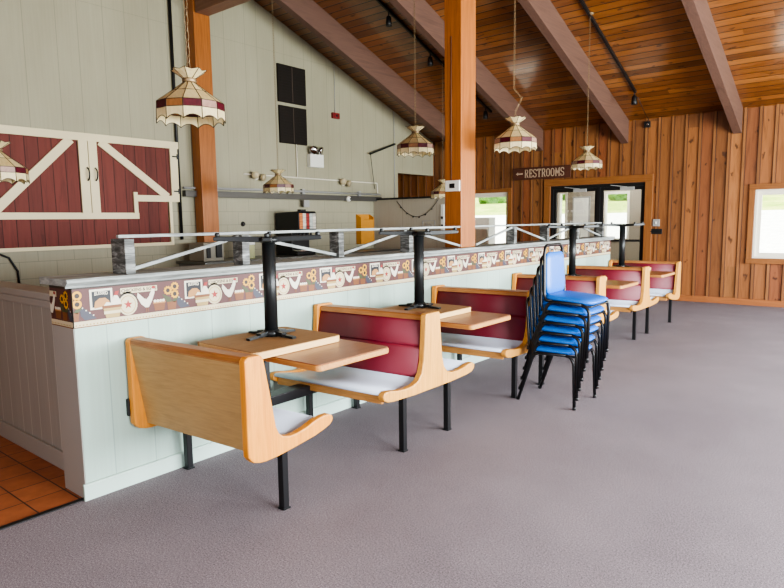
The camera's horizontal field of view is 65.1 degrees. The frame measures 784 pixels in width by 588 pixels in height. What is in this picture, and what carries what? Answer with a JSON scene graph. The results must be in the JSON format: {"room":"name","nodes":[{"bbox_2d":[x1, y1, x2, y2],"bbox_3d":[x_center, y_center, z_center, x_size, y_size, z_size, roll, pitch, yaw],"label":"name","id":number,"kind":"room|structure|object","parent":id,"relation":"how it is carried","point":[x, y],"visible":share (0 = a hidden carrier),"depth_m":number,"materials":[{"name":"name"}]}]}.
{"room":"eatery","nodes":[
{"label":"eatery","id":0,"kind":"room"},
{"bbox_2d":[0,281,63,469],"bbox_3d":[-3.379,0.384,4.793,4.350,1.045,0.160,5,9,39],"label":"wall partition","id":1,"kind":"structure","parent":0,"point":[29,402],"depth_m":3.81,"materials":[{"name":"grey paint"}]},
{"bbox_2d":[0,0,432,286],"bbox_3d":[-3.315,-2.129,8.422,0.120,5.177,13.307,5,9,39],"label":"wall","id":2,"kind":"structure","parent":0,"point":[102,67],"depth_m":8.90,"materials":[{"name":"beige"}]},
{"bbox_2d":[0,254,19,282],"bbox_3d":[-4.445,-0.230,7.093,0.028,0.551,0.268,5,9,41],"label":"conduit","id":3,"kind":"object","parent":2,"relation":"attached to","point":[5,256],"visible":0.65,"depth_m":7.13,"materials":[{"name":"black plastic"}]},
{"bbox_2d":[0,125,180,252],"bbox_3d":[-4.089,-1.244,7.361,0.118,1.435,3.490,5,9,39],"label":"door","id":4,"kind":"structure","parent":2,"relation":"in","point":[84,190],"depth_m":7.67,"materials":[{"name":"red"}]},
{"bbox_2d":[168,0,183,239],"bbox_3d":[-3.033,-2.636,8.576,0.041,3.741,0.041,-4,8,-28],"label":"conduit","id":5,"kind":"object","parent":2,"relation":"attached to","point":[169,1],"visible":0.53,"depth_m":8.53,"materials":[{"name":"black plastic"}]},
{"bbox_2d":[252,171,265,180],"bbox_3d":[-2.113,-1.863,9.724,0.149,0.146,0.281,5,9,39],"label":"emergency light","id":6,"kind":"object","parent":2,"relation":"attached to","point":[255,175],"visible":1,"depth_m":9.72,"materials":[{"name":"beige paint"}]},
{"bbox_2d":[182,185,381,206],"bbox_3d":[-1.586,-1.630,10.418,0.129,0.310,4.340,5,9,39],"label":"pipe rail","id":7,"kind":"object","parent":2,"relation":"attached to","point":[185,193],"visible":0.86,"depth_m":10.25,"materials":[{"name":"grey metal"}]},
{"bbox_2d":[276,63,305,105],"bbox_3d":[-1.667,-3.472,10.200,0.039,0.600,0.610,5,9,39],"label":"menu board","id":8,"kind":"object","parent":2,"relation":"attached to","point":[291,82],"visible":1,"depth_m":10.17,"materials":[{"name":"black"}]},
{"bbox_2d":[278,105,306,145],"bbox_3d":[-1.655,-2.819,10.282,0.039,0.605,0.600,5,9,39],"label":"menu board","id":9,"kind":"object","parent":2,"relation":"attached to","point":[292,120],"visible":1,"depth_m":10.25,"materials":[{"name":"black"}]},
{"bbox_2d":[296,144,297,176],"bbox_3d":[-1.610,-2.257,10.396,0.017,0.540,0.017,-4,8,-28],"label":"conduit","id":10,"kind":"object","parent":2,"relation":"attached to","point":[296,144],"visible":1,"depth_m":10.39,"materials":[{"name":"white metal"}]},
{"bbox_2d":[244,173,377,192],"bbox_3d":[-1.293,-1.933,10.835,0.022,0.227,3.231,5,9,39],"label":"conduit","id":11,"kind":"object","parent":2,"relation":"attached to","point":[244,173],"visible":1,"depth_m":10.69,"materials":[{"name":"white metal"}]},
{"bbox_2d":[307,146,323,167],"bbox_3d":[-1.308,-2.382,10.662,0.158,0.357,0.324,5,9,39],"label":"emergency light","id":12,"kind":"object","parent":2,"relation":"attached to","point":[314,160],"visible":1,"depth_m":10.62,"materials":[{"name":"white plastic"}]},
{"bbox_2d":[331,77,339,118],"bbox_3d":[-1.017,-3.616,10.974,0.062,0.936,0.170,5,9,39],"label":"fire alarm","id":13,"kind":"object","parent":2,"relation":"attached to","point":[334,115],"visible":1,"depth_m":10.99,"materials":[{"name":"red plastic"}]},
{"bbox_2d":[340,178,350,186],"bbox_3d":[-0.854,-2.043,11.268,0.149,0.146,0.281,5,9,39],"label":"emergency light","id":14,"kind":"object","parent":2,"relation":"attached to","point":[343,181],"visible":1,"depth_m":11.19,"materials":[{"name":"beige paint"}]},
{"bbox_2d":[356,214,373,243],"bbox_3d":[-0.514,-1.248,11.786,0.129,0.560,0.380,5,9,39],"label":"wall rack","id":15,"kind":"object","parent":2,"relation":"attached to","point":[362,220],"visible":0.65,"depth_m":11.71,"materials":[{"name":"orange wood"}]},
{"bbox_2d":[369,143,395,188],"bbox_3d":[-0.190,-2.530,12.079,0.067,0.931,0.851,4,8,35],"label":"wall bracket","id":16,"kind":"object","parent":2,"relation":"attached to","point":[394,143],"visible":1,"depth_m":11.92,"materials":[{"name":"black metal"}]},
{"bbox_2d":[39,236,614,501],"bbox_3d":[0.714,0.109,6.172,0.326,1.158,7.735,5,9,39],"label":"wall","id":17,"kind":"structure","parent":0,"point":[93,315],"depth_m":3.58,"materials":[{"name":"grey paint"}]},
{"bbox_2d":[126,398,130,415],"bbox_3d":[-1.424,0.616,3.351,0.024,0.094,0.044,5,9,39],"label":"wall outlet","id":18,"kind":"object","parent":17,"relation":"attached to","point":[127,400],"visible":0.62,"depth_m":3.33,"materials":[{"name":"black plastic"}]},
{"bbox_2d":[111,222,603,273],"bbox_3d":[0.759,-0.573,6.100,0.150,0.212,7.153,5,9,39],"label":"railing","id":19,"kind":"object","parent":17,"relation":"on","point":[123,252],"visible":0.82,"depth_m":4.32,"materials":[{"name":"metal"}]},
{"bbox_2d":[444,0,475,247],"bbox_3d":[0.661,-2.039,5.947,0.190,3.162,0.264,5,9,39],"label":"wooden post","id":20,"kind":"object","parent":17,"relation":"on","point":[459,15],"visible":0.8,"depth_m":5.90,"materials":[{"name":"orange wood"}]},
{"bbox_2d":[445,36,459,191],"bbox_3d":[0.578,-1.715,5.867,0.164,1.450,0.026,5,9,39],"label":"thermostat","id":21,"kind":"object","parent":20,"relation":"attached to","point":[452,185],"visible":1,"depth_m":5.91,"materials":[{"name":"white plastic"}]},
{"bbox_2d":[0,300,783,587],"bbox_3d":[0.456,0.789,5.720,13.600,0.080,13.307,5,9,39],"label":"floor","id":22,"kind":"structure","parent":0,"point":[672,476],"depth_m":3.22,"materials":[{"name":"grey carpet"}]},
{"bbox_2d":[0,497,83,529],"bbox_3d":[-2.674,1.241,1.907,0.030,0.006,3.400,5,9,39],"label":"trim","id":23,"kind":"structure","parent":22,"relation":"on","point":[80,499],"depth_m":3.05,"materials":[{"name":"black plastic"}]},
{"bbox_2d":[185,0,218,241],"bbox_3d":[-2.715,-2.091,8.867,0.190,4.980,0.264,5,9,39],"label":"wooden post","id":24,"kind":"object","parent":22,"relation":"on","point":[203,138],"visible":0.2,"depth_m":8.78,"materials":[{"name":"orange wood"}]},
{"bbox_2d":[194,0,250,15],"bbox_3d":[1.733,-3.757,5.017,11.320,0.420,0.220,5,9,39],"label":"ridge beam","id":25,"kind":"structure","parent":24,"relation":"on","point":[205,7],"depth_m":8.32,"materials":[{"name":"brown wood"}]},
{"bbox_2d":[125,336,331,510],"bbox_3d":[-0.871,0.643,3.290,0.938,0.820,0.621,5,9,39],"label":"bench","id":26,"kind":"object","parent":22,"relation":"on","point":[218,396],"visible":1,"depth_m":3.05,"materials":[{"name":"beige wood"}]},
{"bbox_2d":[198,330,388,405],"bbox_3d":[-0.559,0.486,3.559,1.035,0.410,0.730,5,9,39],"label":"table","id":27,"kind":"object","parent":26,"relation":"attached to","point":[343,352],"visible":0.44,"depth_m":3.29,"materials":[{"name":"brown wood"}]},
{"bbox_2d":[199,231,338,358],"bbox_3d":[-0.706,-0.029,3.460,0.551,0.636,0.625,5,9,39],"label":"table","id":28,"kind":"object","parent":27,"relation":"on","point":[271,341],"visible":0.97,"depth_m":3.47,"materials":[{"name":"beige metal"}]},
{"bbox_2d":[176,248,399,266],"bbox_3d":[-1.456,-0.217,10.249,0.715,0.900,4.280,5,9,39],"label":"countertop","id":29,"kind":"structure","parent":22,"relation":"on","point":[368,250],"depth_m":9.53,"materials":[{"name":"grey paint"}]},
{"bbox_2d":[189,242,223,261],"bbox_3d":[-2.605,-0.596,8.653,0.390,0.260,0.330,5,9,39],"label":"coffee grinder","id":30,"kind":"object","parent":29,"relation":"on","point":[215,253],"visible":0.82,"depth_m":8.55,"materials":[{"name":"plastic"}]},
{"bbox_2d":[249,242,254,257],"bbox_3d":[-2.203,-0.674,9.216,0.250,0.270,0.190,5,9,39],"label":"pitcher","id":31,"kind":"object","parent":29,"relation":"on","point":[251,244],"visible":0.16,"depth_m":9.17,"materials":[{"name":"yellow plastic"}]},
{"bbox_2d":[276,209,315,254],"bbox_3d":[-1.567,-1.016,10.074,0.570,0.730,0.390,5,9,39],"label":"dispenser","id":32,"kind":"object","parent":29,"relation":"on","point":[301,219],"visible":0.72,"depth_m":9.92,"materials":[{"name":"black plastic"}]},
{"bbox_2d":[270,302,473,451],"bbox_3d":[-0.119,0.511,4.209,0.938,0.845,1.072,5,9,39],"label":"bench","id":33,"kind":"object","parent":22,"relation":"on","point":[414,364],"visible":0.81,"depth_m":3.98,"materials":[{"name":"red leather"}]},
{"bbox_2d":[381,305,510,329],"bbox_3d":[0.326,0.345,4.641,1.035,0.410,0.730,5,9,39],"label":"table","id":34,"kind":"object","parent":33,"relation":"attached to","point":[472,320],"visible":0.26,"depth_m":4.29,"materials":[{"name":"brown wood"}]},
{"bbox_2d":[378,227,470,318],"bbox_3d":[0.196,-0.169,4.541,0.551,0.636,0.625,5,9,39],"label":"table","id":35,"kind":"object","parent":34,"relation":"on","point":[446,310],"visible":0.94,"depth_m":4.57,"materials":[{"name":"black metal"}]},
{"bbox_2d":[432,284,544,397],"bbox_3d":[0.796,0.365,5.330,0.938,0.845,1.072,5,9,39],"label":"bench","id":36,"kind":"object","parent":22,"relation":"on","point":[509,338],"visible":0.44,"depth_m":5.11,"materials":[{"name":"red leather"}]},
{"bbox_2d":[516,295,595,410],"bbox_3d":[1.306,0.426,4.857,0.498,0.823,0.435,5,9,39],"label":"chair","id":37,"kind":"object","parent":22,"relation":"on","point":[549,350],"visible":0.44,"depth_m":4.76,"materials":[{"name":"blue plastic"}]},
{"bbox_2d":[518,286,598,400],"bbox_3d":[1.323,0.347,4.833,0.498,0.823,0.435,6,9,39],"label":"chair","id":38,"kind":"object","parent":37,"relation":"on","point":[552,340],"visible":0.47,"depth_m":4.72,"materials":[{"name":"blue plastic"}]},
{"bbox_2d":[520,276,600,390],"bbox_3d":[1.340,0.269,4.809,0.498,0.823,0.435,7,10,39],"label":"chair","id":39,"kind":"object","parent":38,"relation":"on","point":[548,329],"visible":0.5,"depth_m":4.69,"materials":[{"name":"blue plastic"}]},
{"bbox_2d":[522,265,603,381],"bbox_3d":[1.344,0.191,4.795,0.500,0.841,0.435,5,9,39],"label":"chair","id":40,"kind":"object","parent":39,"relation":"on","point":[552,319],"visible":0.55,"depth_m":4.67,"materials":[{"name":"blue plastic"}]},
{"bbox_2d":[525,255,606,371],"bbox_3d":[1.359,0.113,4.773,0.506,0.847,0.435,5,9,39],"label":"chair","id":41,"kind":"object","parent":40,"relation":"on","point":[557,309],"visible":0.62,"depth_m":4.64,"materials":[{"name":"blue plastic"}]},
{"bbox_2d":[527,243,609,361],"bbox_3d":[1.373,0.036,4.751,0.512,0.852,0.435,5,9,39],"label":"chair","id":42,"kind":"object","parent":41,"relation":"on","point":[553,262],"visible":0.95,"depth_m":4.68,"materials":[{"name":"blue plastic"}]},
{"bbox_2d":[512,272,618,362],"bbox_3d":[1.744,0.215,6.490,0.938,0.845,1.072,5,9,39],"label":"bench","id":43,"kind":"object","parent":22,"relation":"on","point":[585,284],"visible":0.22,"depth_m":6.28,"materials":[{"name":"red leather"}]},
{"bbox_2d":[606,280,637,288],"bbox_3d":[2.151,0.055,6.876,1.035,0.410,0.730,5,9,39],"label":"table","id":44,"kind":"object","parent":43,"relation":"attached to","point":[613,284],"visible":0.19,"depth_m":6.51,"materials":[{"name":"brown wood"}]},
{"bbox_2d":[547,223,606,279],"bbox_3d":[2.001,-0.458,6.767,0.551,0.636,0.625,5,9,39],"label":"table","id":45,"kind":"object","parent":44,"relation":"on","point":[572,229],"visible":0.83,"depth_m":6.80,"materials":[{"name":"black metal"}]},
{"bbox_2d":[567,265,658,339],"bbox_3d":[2.663,0.069,7.615,0.938,0.845,1.072,5,9,39],"label":"bench","id":46,"kind":"object","parent":22,"relation":"on","point":[635,298],"visible":0.45,"depth_m":7.37,"materials":[{"name":"brown wood"}]},
{"bbox_2d":[650,271,674,277],"bbox_3d":[3.071,-0.091,8.001,1.035,0.410,0.730,5,9,39],"label":"table","id":47,"kind":"object","parent":46,"relation":"attached to","point":[658,274],"visible":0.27,"depth_m":7.61,"materials":[{"name":"brown wood"}]},
{"bbox_2d":[601,222,650,269],"bbox_3d":[3.021,-0.620,8.015,0.551,0.636,0.625,5,9,39],"label":"table","id":48,"kind":"object","parent":47,"relation":"on","point":[622,232],"visible":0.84,"depth_m":8.04,"materials":[{"name":"black metal"}]},
{"bbox_2d":[609,260,680,322],"bbox_3d":[3.434,-0.041,8.559,0.938,0.820,0.621,5,9,39],"label":"bench","id":49,"kind":"object","parent":22,"relation":"on","point":[668,287],"visible":0.52,"depth_m":8.48,"materials":[{"name":"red leather"}]},
{"bbox_2d":[374,196,444,248],"bbox_3d":[0.354,-0.890,11.616,1.720,1.865,0.140,5,9,39],"label":"wall","id":50,"kind":"structure","parent":0,"point":[388,213],"depth_m":11.55,"materials":[{"name":"grey paint"}]},
{"bbox_2d":[398,200,437,217],"bbox_3d":[0.463,-1.570,11.354,0.957,0.330,0.026,5,9,39],"label":"garland","id":51,"kind":"object","parent":50,"relation":"hanging from","point":[437,200],"visible":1,"depth_m":11.35,"materials":[{"name":"black plastic"}]},
{"bbox_2d":[422,220,434,229],"bbox_3d":[0.670,-1.259,11.235,0.280,0.170,0.015,5,9,39],"label":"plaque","id":52,"kind":"object","parent":50,"relation":"attached to","point":[424,223],"visible":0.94,"depth_m":11.23,"materials":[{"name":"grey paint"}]},
{"bbox_2d":[441,204,443,229],"bbox_3d":[0.904,-1.367,11.019,0.070,0.480,0.032,5,9,39],"label":"switch panel","id":53,"kind":"object","parent":50,"relation":"attached to","point":[442,205],"visible":0.61,"depth_m":11.01,"materials":[{"name":"white plastic"}]},
{"bbox_2d":[254,0,783,142],"bbox_3d":[1.245,-2.981,4.651,11.820,2.916,13.807,5,9,39],"label":"ceiling","id":54,"kind":"structure","parent":0,"point":[655,43],"depth_m":9.27,"materials":[{"name":"brown wood"}]},
{"bbox_2d":[0,140,29,184],"bbox_3d":[-3.082,-1.900,4.671,0.404,2.083,0.404,5,9,39],"label":"pendant lamp","id":55,"kind":"object","parent":54,"relation":"hanging from","point":[11,171],"visible":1,"depth_m":4.72,"materials":[{"name":"beige glass"}]},
{"bbox_2d":[156,0,225,128],"bbox_3d":[-1.250,-2.018,3.668,0.404,1.949,0.404,5,9,39],"label":"pendant lamp","id":56,"kind":"object","parent":54,"relation":"hanging from","point":[188,103],"visible":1,"depth_m":3.67,"materials":[{"name":"beige glass"}]},
{"bbox_2d":[263,0,293,193],"bbox_3d":[-1.561,-3.031,8.137,0.404,3.357,0.404,5,9,39],"label":"pendant lamp","id":57,"kind":"object","parent":54,"relation":"hanging from","point":[279,184],"visible":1,"depth_m":8.19,"materials":[{"name":"beige glass"}]},
{"bbox_2d":[273,0,444,140],"bbox_3d":[-0.212,-3.803,10.582,0.124,2.442,5.677,5,9,39],"label":"rafter","id":58,"kind":"object","parent":54,"relation":"attached to","point":[308,13],"visible":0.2,"depth_m":10.14,"materials":[{"name":"purple paint"}]},
{"bbox_2d":[393,111,394,197],"bbox_3d":[0.046,-2.816,12.409,0.016,1.711,0.016,5,9,39],"label":"conduit","id":59,"kind":"object","parent":54,"relation":"attached to","point":[393,111],"visible":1,"depth_m":12.42,"materials":[{"name":"grey metal"}]},
{"bbox_2d":[376,0,444,67],"bbox_3d":[0.289,-3.953,9.497,0.090,0.706,1.720,5,9,39],"label":"track light","id":60,"kind":"object","parent":54,"relation":"attached to","point":[409,31],"depth_m":9.43,"materials":[{"name":"black plastic"}]},
{"bbox_2d":[397,2,433,157],"bbox_3d":[0.242,-3.042,6.624,0.404,3.043,0.404,5,9,39],"label":"pendant lamp","id":61,"kind":"object","parent":54,"relation":"hanging from","point":[415,144],"visible":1,"depth_m":6.68,"materials":[{"name":"beige glass"}]},
{"bbox_2d":[431,58,444,198],"bbox_3d":[0.844,-2.734,10.196,0.404,2.277,0.404,5,9,39],"label":"pendant lamp","id":62,"kind":"object","parent":54,"relation":"hanging from","point":[438,192],"visible":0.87,"depth_m":10.19,"materials":[{"name":"beige glass"}]},
{"bbox_2d":[388,0,542,150],"bbox_3d":[1.062,-3.698,9.555,0.124,2.442,5.677,5,9,39],"label":"rafter","id":63,"kind":"object","parent":54,"relation":"attached to","point":[423,17],"visible":0.8,"depth_m":9.93,"materials":[{"name":"purple paint"}]},
{"bbox_2d":[476,96,491,118],"bbox_3d":[1.648,-3.388,11.240,0.090,0.355,0.534,5,9,39],"label":"track light","id":64,"kind":"object","parent":54,"relation":"attached to","point":[485,115],"depth_m":11.31,"materials":[{"name":"black plastic"}]},
{"bbox_2d":[494,0,536,153],"bbox_3d":[1.164,-2.488,5.744,0.404,2.267,0.404,5,9,39],"label":"pendant lamp","id":65,"kind":"object","parent":54,"relation":"hanging from","point":[516,138],"visible":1,"depth_m":5.75,"materials":[{"name":"beige glass"}]},
{"bbox_2d":[518,0,628,143],"bbox_3d":[2.320,-3.594,8.540,0.124,2.442,5.677,5,9,39],"label":"rafter","id":66,"kind":"object","parent":54,"relation":"attached to","point":[543,13],"visible":1,"depth_m":8.96,"materials":[{"name":"purple paint"}]},
{"bbox_2d":[571,12,601,170],"bbox_3d":[2.671,-2.741,8.349,0.404,2.072,0.404,5,9,39],"label":"pendant lamp","id":67,"kind":"object","parent":54,"relation":"hanging from","point":[586,160],"visible":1,"depth_m":8.34,"materials":[{"name":"beige glass"}]},
{"bbox_2d":[579,0,636,104],"bbox_3d":[3.049,-3.492,8.752,0.090,1.193,2.712,5,9,39],"label":"track light","id":68,"kind":"object","parent":54,"relation":"attached to","point":[634,97],"visible":1,"depth_m":8.90,"materials":[{"name":"black plastic"}]},
{"bbox_2d":[681,0,742,133],"bbox_3d":[3.692,-3.481,7.435,0.124,2.442,5.677,5,9,39],"label":"rafter","id":69,"kind":"object","parent":54,"relation":"attached to","point":[698,12],"visible":1,"depth_m":8.20,"materials":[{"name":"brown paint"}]},
{"bbox_2d":[398,104,783,300],"bbox_3d":[4.661,-1.479,10.702,13.600,3.137,0.162,5,9,39],"label":"wall","id":70,"kind":"structure","parent":0,"point":[704,172],"depth_m":10.35,"materials":[{"name":"brown wood"}]},
{"bbox_2d":[475,192,507,234],"bbox_3d":[2.002,-1.509,12.869,1.050,1.195,0.125,5,9,39],"label":"window","id":71,"kind":"structure","parent":70,"relation":"in","point":[501,194],"depth_m":12.60,"materials":[{"name":"beige paint"}]},
{"bbox_2d":[475,188,511,224],"bbox_3d":[1.948,-1.500,12.803,1.210,1.355,0.055,5,9,39],"label":"trim","id":72,"kind":"structure","parent":70,"relation":"attached to","point":[509,190],"depth_m":12.43,"materials":[{"name":"orange wood"}]},
{"bbox_2d":[513,165,570,180],"bbox_3d":[2.889,-2.350,11.908,1.195,0.236,0.035,5,9,39],"label":"sign","id":73,"kind":"object","parent":70,"relation":"attached to","point":[559,171],"visible":1,"depth_m":11.87,"materials":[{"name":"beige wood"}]},
{"bbox_2d":[553,187,596,238],"bbox_3d":[3.461,-1.016,11.675,0.855,2.021,0.135,5,9,39],"label":"door","id":74,"kind":"structure","parent":70,"relation":"in","point":[557,191],"depth_m":11.67,"materials":[{"name":"black metal"}]},
{"bbox_2d":[550,182,644,260],"bbox_3d":[3.800,-1.006,11.449,1.767,2.045,0.110,5,9,39],"label":"door frame","id":75,"kind":"structure","parent":70,"relation":"attached to","point":[598,186],"depth_m":11.30,"materials":[{"name":"black metal"}]},
{"bbox_2d":[543,174,653,260],"bbox_3d":[3.756,-1.064,11.389,2.027,2.175,0.045,5,9,39],"label":"trim","id":76,"kind":"structure","parent":70,"relation":"attached to","point":[648,179],"depth_m":10.90,"materials":[{"name":"orange wood"}]},
{"bbox_2d":[600,185,643,260],"bbox_3d":[4.137,-0.961,11.130,0.777,2.021,0.135,5,9,39],"label":"door","id":77,"kind":"structure","parent":70,"relation":"in","point":[603,189],"depth_m":10.97,"materials":[{"name":"black metal"}]},
{"bbox_2d":[637,97,650,127],"bbox_3d":[4.183,-3.039,10.297,0.105,0.404,0.752,5,9,39],"label":"ceiling speaker","id":78,"kind":"object","parent":70,"relation":"attached to","point":[647,124],"visible":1,"depth_m":10.56,"materials":[{"name":"black plastic"}]},
{"bbox_2d":[650,229,661,233],"bbox_3d":[4.584,-1.091,10.694,0.230,0.090,0.024,5,9,39],"label":"card slot","id":79,"kind":"object","parent":70,"relation":"attached to","point":[653,231],"visible":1,"depth_m":10.67,"materials":[{"name":"black plastic"}]},
{"bbox_2d":[653,219,659,225],"bbox_3d":[4.589,-1.238,10.661,0.110,0.120,0.040,5,9,39],"label":"light switch","id":80,"kind":"object","parent":70,"relation":"attached to","point":[656,222],"visible":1,"depth_m":10.64,"materials":[{"name":"grey paint"}]},
{"bbox_2d":[667,295,783,307],"bbox_3d":[7.235,0.252,8.718,6.893,0.100,0.045,5,9,39],"label":"baseboard","id":81,"kind":"structure","parent":70,"relation":"attached to","point":[739,301],"depth_m":10.04,"materials":[{"name":"brown wood"}]},
{"bbox_2d":[745,183,783,263],"bbox_3d":[6.557,-1.043,9.097,2.258,1.250,0.055,5,9,39],"label":"trim","id":82,"kind":"structure","parent":70,"relation":"attached to","point":[753,187],"depth_m":9.73,"materials":[{"name":"orange wood"}]},
{"bbox_2d":[752,189,783,258],"bbox_3d":[6.610,-1.051,9.163,2.088,1.080,0.125,5,9,39],"label":"window","id":83,"kind":"structure","parent":70,"relation":"in","point":[759,193],"depth_m":9.74,"materials":[{"name":"beige paint"}]},
{"bbox_2d":[557,189,640,260],"bbox_3d":[4.766,-1.425,12.938,2.870,2.500,0.100,5,9,39],"label":"wall","id":84,"kind":"structure","parent":0,"point":[631,248],"depth_m":12.78,"materials":[{"name":"brown paint"}]},
{"bbox_2d":[557,192,567,238],"bbox_3d":[3.817,-1.413,13.702,0.220,1.720,0.120,5,9,39],"label":"window","id":85,"kind":"structure","parent":84,"relation":"in","point":[559,216],"depth_m":13.64,"materials":[{"name":"beige paint"}]},
{"bbox_2d":[572,196,590,236],"bbox_3d":[4.112,-1.583,13.364,0.400,1.070,0.032,5,9,39],"label":"notice board","id":86,"kind":"object","parent":84,"relation":"attached to","point":[579,203],"visible":0.53,"depth_m":13.32,"materials":[{"name":"grey paint"}]},
{"bbox_2d":[604,191,629,238],"bbox_3d":[4.734,-1.640,12.924,0.550,1.030,0.120,5,9,39],"label":"window","id":87,"kind":"structure","parent":84,"relation":"in","point":[611,192],"depth_m":12.83,"materials":[{"name":"beige paint"}]},
{"label":"outside","id":88,"kind":"structure","parent":0,"visible":0},
{"bbox_2d":[475,194,783,215],"bbox_3d":[31.320,-5.062,27.435,100.000,2.400,40.000,5,9,39],"label":"grass","id":89,"kind":"structure","parent":88,"point":[769,202],"depth_m":23.50,"materials":[{"name":"plant"}]},
{"bbox_2d":[478,197,505,203],"bbox_3d":[5.442,-6.528,32.585,2.950,4.984,3.500,5,9,39],"label":"leafy tree","id":90,"kind":"object","parent":89,"relation":"on","point":[486,200],"visible":0.02,"depth_m":31.75,"materials":[{"name":"green plant"}]},
{"bbox_2d":[608,194,626,200],"bbox_3d":[9.800,-6.117,26.099,2.573,4.887,3.733,-3,7,-22],"label":"leafy tree","id":91,"kind":"object","parent":89,"relation":"on","point":[614,197],"visible":0.03,"depth_m":25.91,"materials":[{"name":"green plant"}]},
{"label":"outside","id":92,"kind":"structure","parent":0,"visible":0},
{"bbox_2d":[475,210,783,252],"bbox_3d":[15.624,-0.530,8.432,100.000,1.700,9.953,5,9,39],"label":"gravel","id":93,"kind":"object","parent":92,"point":[772,221],"depth_m":17.15,"materials":[{"name":"white gravel"}]},
{"bbox_2d":[475,217,494,244],"bbox_3d":[1.954,-0.982,14.181,0.800,1.560,0.315,5,9,39],"label":"cabinet","id":94,"kind":"object","parent":93,"relation":"on","point":[481,233],"visible":0.23,"depth_m":13.87,"materials":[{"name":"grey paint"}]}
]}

